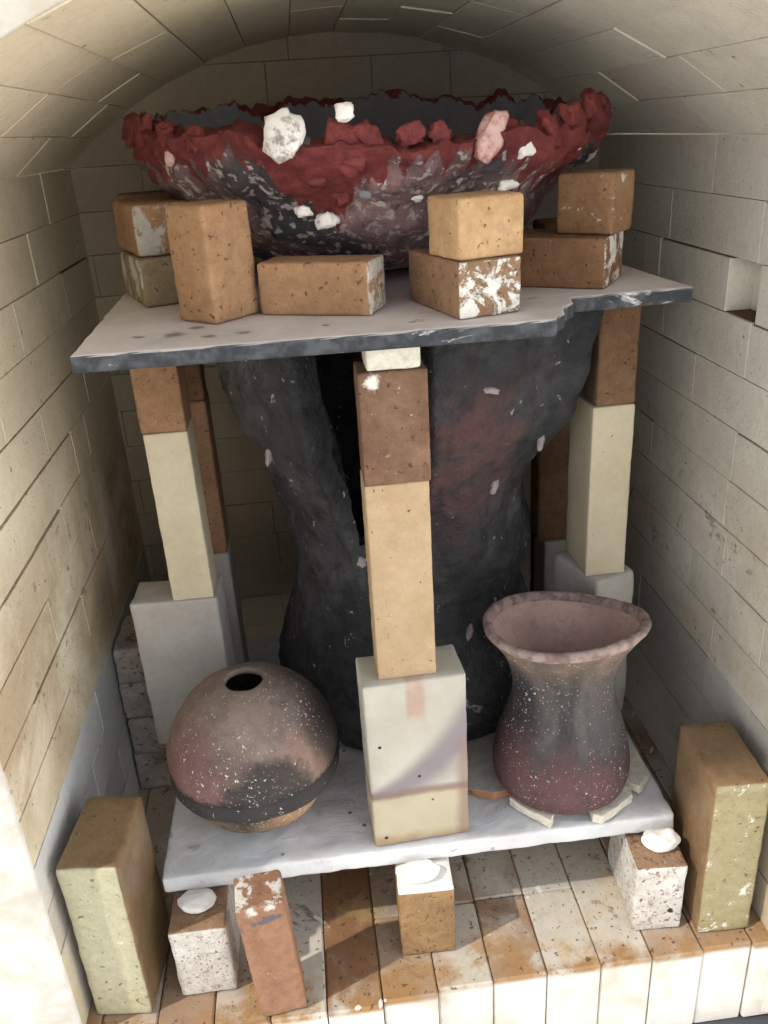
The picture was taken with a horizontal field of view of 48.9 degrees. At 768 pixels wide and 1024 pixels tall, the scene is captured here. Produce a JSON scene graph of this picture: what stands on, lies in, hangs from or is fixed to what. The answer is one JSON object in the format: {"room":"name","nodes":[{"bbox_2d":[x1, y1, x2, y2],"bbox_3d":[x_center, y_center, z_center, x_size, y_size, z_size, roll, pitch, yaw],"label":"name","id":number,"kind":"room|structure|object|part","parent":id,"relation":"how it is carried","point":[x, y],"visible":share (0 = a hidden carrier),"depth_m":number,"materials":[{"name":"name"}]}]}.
{"room":"pottery kiln","nodes":[
{"label":"pottery kiln","id":0,"kind":"room"},
{"bbox_2d":[0,169,150,1023],"bbox_3d":[-0.519,0.075,1.166,0.229,0.983,0.835,-6,25,-4],"label":"wall","id":1,"kind":"structure","parent":0,"point":[73,560],"depth_m":1.03,"materials":[{"name":"brick"}]},
{"bbox_3d":[-0.520,0.075,1.167,0.222,0.982,0.831,-6,25,-4],"label":"trim","id":2,"kind":"part","parent":1,"relation":"part of","materials":[{"name":"beige brick"}]},
{"bbox_2d":[63,30,611,638],"bbox_3d":[-0.055,-0.240,1.554,1.010,1.180,0.229,-6,25,-4],"label":"wall","id":3,"kind":"structure","parent":0,"point":[350,67],"depth_m":1.28,"materials":[{"name":"brick"}]},
{"bbox_2d":[0,0,767,1023],"bbox_3d":[0.031,0.020,0.735,1.290,1.426,0.019,-6,25,-4],"label":"wall","id":4,"kind":"structure","parent":0,"point":[35,988],"depth_m":0.87,"materials":[{"name":"beige brick"}]},
{"bbox_2d":[692,1012,767,1023],"bbox_3d":[0.090,0.695,1.057,1.800,0.046,0.095,-6,25,-4],"label":"trim","id":5,"kind":"structure","parent":4,"relation":"attached to","point":[762,1018],"depth_m":1.07,"materials":[{"name":"metal"}]},
{"bbox_2d":[0,0,767,178],"bbox_3d":[-0.043,-0.597,0.921,1.117,0.386,0.835,-6,25,-4],"label":"ceiling","id":6,"kind":"structure","parent":0,"point":[73,70],"depth_m":0.89,"materials":[{"name":"brick"}]},
{"bbox_3d":[-0.043,-0.598,0.922,1.115,0.380,0.831,-6,25,-4],"label":"trim","id":7,"kind":"part","parent":6,"relation":"part of","materials":[{"name":"beige brick"}]},
{"bbox_2d":[86,694,767,1023],"bbox_3d":[0.019,0.429,1.427,1.210,0.139,0.963,-6,25,-4],"label":"floor","id":8,"kind":"structure","parent":0,"point":[545,934],"depth_m":1.03,"materials":[{"name":"brick"}]},
{"bbox_2d":[56,796,169,1013],"bbox_3d":[-0.305,0.453,0.974,0.066,0.230,0.109,-3,24,1],"label":"brick","id":9,"kind":"object","parent":8,"relation":"on","point":[107,874],"visible":0.98,"depth_m":0.93,"materials":[{"name":"beige brick"}]},
{"bbox_2d":[134,751,171,789],"bbox_3d":[-0.355,0.378,1.342,0.057,0.069,0.101,-5,24,-4],"label":"brick","id":10,"kind":"object","parent":8,"relation":"on","point":[152,767],"visible":0.35,"depth_m":1.29,"materials":[{"name":"brick"}]},
{"bbox_2d":[127,716,166,752],"bbox_3d":[-0.357,0.316,1.316,0.057,0.065,0.101,-5,24,-4],"label":"brick","id":11,"kind":"object","parent":10,"relation":"on","point":[143,733],"visible":0.27,"depth_m":1.27,"materials":[{"name":"brick"}]},
{"bbox_2d":[119,681,152,717],"bbox_3d":[-0.364,0.258,1.292,0.057,0.063,0.101,-6,25,-5],"label":"brick","id":12,"kind":"object","parent":11,"relation":"on","point":[136,702],"visible":0.33,"depth_m":1.25,"materials":[{"name":"brick"}]},
{"bbox_2d":[113,615,144,683],"bbox_3d":[-0.365,0.203,1.268,0.057,0.059,0.101,-5,24,-3],"label":"brick","id":13,"kind":"object","parent":12,"relation":"on","point":[126,654],"visible":0.51,"depth_m":1.23,"materials":[{"name":"brick"}]},
{"bbox_2d":[168,884,239,994],"bbox_3d":[-0.213,0.494,1.022,0.066,0.105,0.115,-6,25,-4],"label":"brick","id":14,"kind":"object","parent":8,"relation":"on","point":[205,946],"visible":0.68,"depth_m":0.97,"materials":[{"name":"white brick"}]},
{"bbox_2d":[177,888,216,913],"bbox_3d":[-0.217,0.448,0.979,0.045,0.016,0.034,-6,25,-4],"label":"wad","id":15,"kind":"object","parent":14,"relation":"on","point":[193,901],"visible":1,"depth_m":0.97,"materials":[{"name":"white ceramic"}]},
{"bbox_2d":[233,869,306,1015],"bbox_3d":[-0.127,0.484,0.948,0.061,0.175,0.049,-8,25,-9],"label":"brick","id":16,"kind":"object","parent":8,"relation":"on","point":[262,913],"visible":1,"depth_m":0.92,"materials":[{"name":"brown brick"}]},
{"bbox_2d":[393,857,455,954],"bbox_3d":[0.048,0.464,1.052,0.067,0.105,0.115,-5,24,-2],"label":"brick","id":17,"kind":"object","parent":8,"relation":"on","point":[426,910],"visible":0.73,"depth_m":1.00,"materials":[{"name":"brown brick"}]},
{"bbox_2d":[395,859,439,883],"bbox_3d":[0.040,0.421,0.997,0.054,0.021,0.034,-6,25,-4],"label":"wad","id":18,"kind":"object","parent":17,"relation":"on","point":[418,871],"visible":1,"depth_m":0.99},
{"bbox_2d":[162,636,673,891],"bbox_3d":[0.022,0.305,1.233,0.618,0.026,0.502,-6,25,-4],"label":"shelf","id":19,"kind":"object","parent":17,"relation":"on","point":[335,833],"visible":0.2,"depth_m":1.02,"materials":[{"name":"white ceramic"}]},
{"bbox_2d":[130,576,235,743],"bbox_3d":[-0.270,0.208,1.177,0.115,0.229,0.065,-4,24,-2],"label":"base block","id":20,"kind":"object","parent":19,"relation":"on","point":[181,643],"visible":0.68,"depth_m":1.13,"materials":[{"name":"white brick"}]},
{"bbox_2d":[143,417,216,600],"bbox_3d":[-0.258,-0.002,1.083,0.054,0.229,0.061,-6,25,-4],"label":"brick","id":21,"kind":"object","parent":20,"relation":"on","point":[172,457],"visible":0.95,"depth_m":1.06,"materials":[{"name":"beige brick"}]},
{"bbox_2d":[129,365,190,433],"bbox_3d":[-0.270,-0.170,1.008,0.056,0.140,0.061,-6,25,-4],"label":"brick","id":22,"kind":"object","parent":21,"relation":"on","point":[161,397],"visible":0.56,"depth_m":0.99,"materials":[{"name":"brown brick"}]},
{"bbox_2d":[214,537,248,664],"bbox_3d":[-0.259,0.155,1.292,0.077,0.229,0.064,-6,25,-4],"label":"base block","id":23,"kind":"object","parent":19,"relation":"on","point":[224,562],"visible":0.34,"depth_m":1.26,"materials":[{"name":"white brick"}]},
{"bbox_2d":[189,391,228,553],"bbox_3d":[-0.265,-0.053,1.196,0.061,0.230,0.056,-6,25,-4],"label":"brick","id":24,"kind":"object","parent":23,"relation":"on","point":[201,416],"visible":0.45,"depth_m":1.18,"materials":[{"name":"brown brick"}]},
{"bbox_2d":[184,364,206,400],"bbox_3d":[-0.275,-0.218,1.115,0.061,0.140,0.045,-6,25,-4],"label":"brick","id":25,"kind":"object","parent":24,"relation":"on","point":[194,374],"visible":0.14,"depth_m":1.12,"materials":[{"name":"brown brick"}]},
{"bbox_2d":[166,661,339,833],"bbox_3d":[-0.158,0.284,1.024,0.207,0.198,0.207,-6,25,-4],"label":"round pot","id":26,"kind":"object","parent":19,"relation":"on","point":[251,748],"visible":1,"depth_m":0.95,"materials":[{"name":"ceramic"}]},
{"bbox_2d":[215,310,603,750],"bbox_3d":[0.034,-0.009,1.176,0.480,0.588,0.477,-6,25,-4],"label":"vessel","id":27,"kind":"object","parent":19,"relation":"on","point":[494,406],"visible":0.52,"depth_m":1.01,"materials":[{"name":"black ceramic"}]},
{"bbox_2d":[70,264,693,373],"bbox_3d":[-0.007,-0.250,0.960,0.607,0.016,0.495,-6,25,-4],"label":"shelf","id":28,"kind":"object","parent":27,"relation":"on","point":[133,335],"visible":0.48,"depth_m":0.77,"materials":[{"name":"grey stone"}]},
{"bbox_2d":[120,250,178,306],"bbox_3d":[-0.253,-0.267,0.952,0.063,0.051,0.115,-14,27,-22],"label":"brick","id":29,"kind":"object","parent":28,"relation":"on","point":[150,281],"visible":0.59,"depth_m":0.90,"materials":[{"name":"brown brick"}]},
{"bbox_2d":[112,197,186,256],"bbox_3d":[-0.258,-0.319,0.942,0.063,0.054,0.115,-14,27,-22],"label":"brick","id":30,"kind":"object","parent":29,"relation":"on","point":[141,225],"visible":0.72,"depth_m":0.89,"materials":[{"name":"brick"}]},
{"bbox_2d":[165,199,258,323],"bbox_3d":[-0.165,-0.242,0.815,0.055,0.108,0.061,15,30,34],"label":"brick","id":31,"kind":"object","parent":28,"relation":"on","point":[210,243],"visible":1,"depth_m":0.80,"materials":[{"name":"brown brick"}]},
{"bbox_2d":[257,254,385,315],"bbox_3d":[-0.060,-0.222,0.827,0.116,0.051,0.051,5,26,18],"label":"brick","id":32,"kind":"object","parent":28,"relation":"on","point":[315,284],"visible":1,"depth_m":0.81,"materials":[{"name":"brown brick"}]},
{"bbox_2d":[121,87,612,269],"bbox_3d":[-0.016,-0.398,1.002,0.548,0.201,0.546,-6,25,-4],"label":"bowl","id":33,"kind":"object","parent":28,"relation":"on","point":[326,176],"visible":0.76,"depth_m":0.82,"materials":[{"name":"ceramic"}]},
{"bbox_2d":[409,248,520,319],"bbox_3d":[0.075,-0.222,0.808,0.063,0.051,0.118,-12,26,-18],"label":"brick","id":34,"kind":"object","parent":28,"relation":"on","point":[489,286],"visible":0.82,"depth_m":0.76,"materials":[{"name":"brown brick"}]},
{"bbox_2d":[427,190,523,260],"bbox_3d":[0.083,-0.262,0.769,0.069,0.053,0.061,-13,26,-21],"label":"brick","id":35,"kind":"object","parent":34,"relation":"on","point":[464,226],"visible":1,"depth_m":0.74,"materials":[{"name":"brick"}]},
{"bbox_2d":[533,217,556,228],"bbox_3d":[0.217,-0.323,1.008,0.071,0.052,0.056,-6,25,-4],"label":"brick","id":36,"kind":"object","parent":28,"relation":"on","point":[544,223],"visible":0.14,"depth_m":0.99,"materials":[{"name":"brown brick"}]},
{"bbox_2d":[513,229,622,288],"bbox_3d":[0.187,-0.270,0.897,0.115,0.051,0.077,9,27,26],"label":"brick","id":37,"kind":"object","parent":28,"relation":"on","point":[550,258],"visible":0.66,"depth_m":0.86,"materials":[{"name":"brown brick"}]},
{"bbox_2d":[557,169,634,234],"bbox_3d":[0.217,-0.319,0.868,0.063,0.060,0.051,16,31,36],"label":"brick","id":38,"kind":"object","parent":37,"relation":"on","point":[600,201],"visible":1,"depth_m":0.85,"materials":[{"name":"brown brick"}]},
{"bbox_3d":[-0.286,-0.321,1.076,0.076,0.051,0.051,-11,25,-15],"label":"brick","id":39,"kind":"object","parent":28,"relation":"on","visible":0},
{"bbox_2d":[118,190,175,199],"bbox_3d":[-0.291,-0.368,1.051,0.069,0.057,0.046,-11,25,-15],"label":"brick","id":40,"kind":"object","parent":39,"relation":"on","point":[154,193],"visible":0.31,"depth_m":1.02,"materials":[{"name":"brown brick"}]},
{"bbox_2d":[355,644,468,845],"bbox_3d":[0.035,0.274,0.989,0.115,0.230,0.063,-7,25,-7],"label":"base block","id":41,"kind":"object","parent":19,"relation":"on","point":[414,728],"visible":0.94,"depth_m":0.95,"materials":[{"name":"white brick"}]},
{"bbox_2d":[360,470,435,679],"bbox_3d":[0.016,0.066,0.896,0.065,0.230,0.051,-6,25,-5],"label":"brick","id":42,"kind":"object","parent":41,"relation":"on","point":[396,517],"visible":0.96,"depth_m":0.87,"materials":[{"name":"beige brick"}]},
{"bbox_2d":[353,358,430,485],"bbox_3d":[0.008,-0.089,0.825,0.066,0.113,0.054,-6,25,-4],"label":"brick","id":43,"kind":"object","parent":42,"relation":"on","point":[392,405],"visible":0.88,"depth_m":0.80,"materials":[{"name":"brown brick"}]},
{"bbox_2d":[362,347,419,370],"bbox_3d":[0.006,-0.152,0.795,0.052,0.027,0.047,-6,25,-5],"label":"shim","id":44,"kind":"object","parent":43,"relation":"on","point":[402,358],"visible":0.46,"depth_m":0.78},
{"bbox_2d":[467,732,510,799],"bbox_3d":[0.136,0.331,1.114,0.080,0.011,0.126,-6,25,-4],"label":"shard","id":45,"kind":"object","parent":19,"relation":"on","point":[483,781],"visible":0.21,"depth_m":1.09},
{"bbox_2d":[510,796,553,827],"bbox_3d":[0.186,0.361,1.039,0.060,0.012,0.036,15,31,36],"label":"wedge","id":46,"kind":"object","parent":19,"relation":"on","point":[545,818],"visible":0.59,"depth_m":1.02,"materials":[{"name":"beige ceramic"}]},
{"bbox_2d":[530,530,534,591],"bbox_3d":[0.245,-0.089,1.357,0.013,0.560,0.013,-6,25,-4],"label":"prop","id":47,"kind":"object","parent":19,"relation":"on","point":[532,534],"visible":0.1,"depth_m":1.43,"materials":[{"name":"brick"}]},
{"bbox_2d":[533,536,565,590],"bbox_3d":[0.275,0.109,1.397,0.041,0.166,0.064,-6,25,-4],"label":"base block","id":48,"kind":"object","parent":19,"relation":"on","point":[545,552],"visible":0.31,"depth_m":1.36,"materials":[{"name":"white brick"}]},
{"bbox_2d":[530,421,569,540],"bbox_3d":[0.252,-0.160,1.268,0.051,0.432,0.049,-6,25,-4],"label":"brick","id":49,"kind":"object","parent":48,"relation":"on","point":[549,466],"visible":0.34,"depth_m":1.30,"materials":[{"name":"brown brick"}]},
{"bbox_2d":[483,591,651,814],"bbox_3d":[0.218,0.221,1.030,0.189,0.246,0.191,19,33,41],"label":"vase","id":50,"kind":"object","parent":19,"relation":"on","point":[561,745],"visible":1,"depth_m":0.99,"materials":[{"name":"ceramic"}]},
{"bbox_2d":[552,550,633,709],"bbox_3d":[0.287,0.170,1.184,0.064,0.230,0.099,-14,27,-22],"label":"base block","id":51,"kind":"object","parent":19,"relation":"on","point":[567,575],"visible":0.19,"depth_m":1.12,"materials":[{"name":"white brick"}]},
{"bbox_2d":[566,389,634,575],"bbox_3d":[0.276,-0.039,1.090,0.053,0.229,0.083,-6,25,-5],"label":"brick","id":52,"kind":"object","parent":51,"relation":"on","point":[601,437],"visible":0.9,"depth_m":1.06,"materials":[{"name":"beige brick"}]},
{"bbox_2d":[583,306,640,405],"bbox_3d":[0.269,-0.200,1.000,0.050,0.140,0.051,-6,25,-5],"label":"brick","id":53,"kind":"object","parent":52,"relation":"on","point":[611,379],"visible":0.58,"depth_m":0.98,"materials":[{"name":"brown brick"}]},
{"bbox_2d":[589,786,632,823],"bbox_3d":[0.277,0.356,1.036,0.071,0.012,0.030,-19,29,-31],"label":"wedge","id":54,"kind":"object","parent":19,"relation":"on","point":[624,798],"visible":0.58,"depth_m":1.02,"materials":[{"name":"beige ceramic"}]},
{"bbox_2d":[625,750,648,792],"bbox_3d":[0.317,0.332,1.084,0.041,0.012,0.069,1,25,10],"label":"wedge","id":55,"kind":"object","parent":19,"relation":"on","point":[638,776],"visible":0.51,"depth_m":1.07,"materials":[{"name":"beige ceramic"}]},
{"bbox_2d":[608,832,687,929],"bbox_3d":[0.329,0.441,1.064,0.061,0.105,0.115,-3,24,0],"label":"brick","id":56,"kind":"object","parent":8,"relation":"on","point":[650,883],"visible":0.73,"depth_m":1.02,"materials":[{"name":"white brick"}]},
{"bbox_2d":[641,828,680,852],"bbox_3d":[0.333,0.392,1.017,0.046,0.024,0.036,-6,25,-4],"label":"wad","id":57,"kind":"object","parent":56,"relation":"on","point":[667,839],"visible":1,"depth_m":1.01,"materials":[{"name":"white ceramic"}]},
{"bbox_2d":[671,721,767,931],"bbox_3d":[0.402,0.383,1.030,0.065,0.230,0.113,-4,24,-1],"label":"brick","id":58,"kind":"object","parent":8,"relation":"on","point":[719,808],"visible":0.93,"depth_m":0.99,"materials":[{"name":"beige brick"}]},
{"bbox_2d":[598,133,767,930],"bbox_3d":[0.512,-0.025,1.242,0.229,0.983,0.835,-6,25,-4],"label":"wall","id":59,"kind":"structure","parent":0,"point":[696,544],"depth_m":1.07,"materials":[{"name":"brick"}]},
{"bbox_3d":[0.512,-0.025,1.244,0.222,0.982,0.831,-6,25,-4],"label":"trim","id":60,"kind":"part","parent":59,"relation":"part of","materials":[{"name":"beige brick"}]}
]}

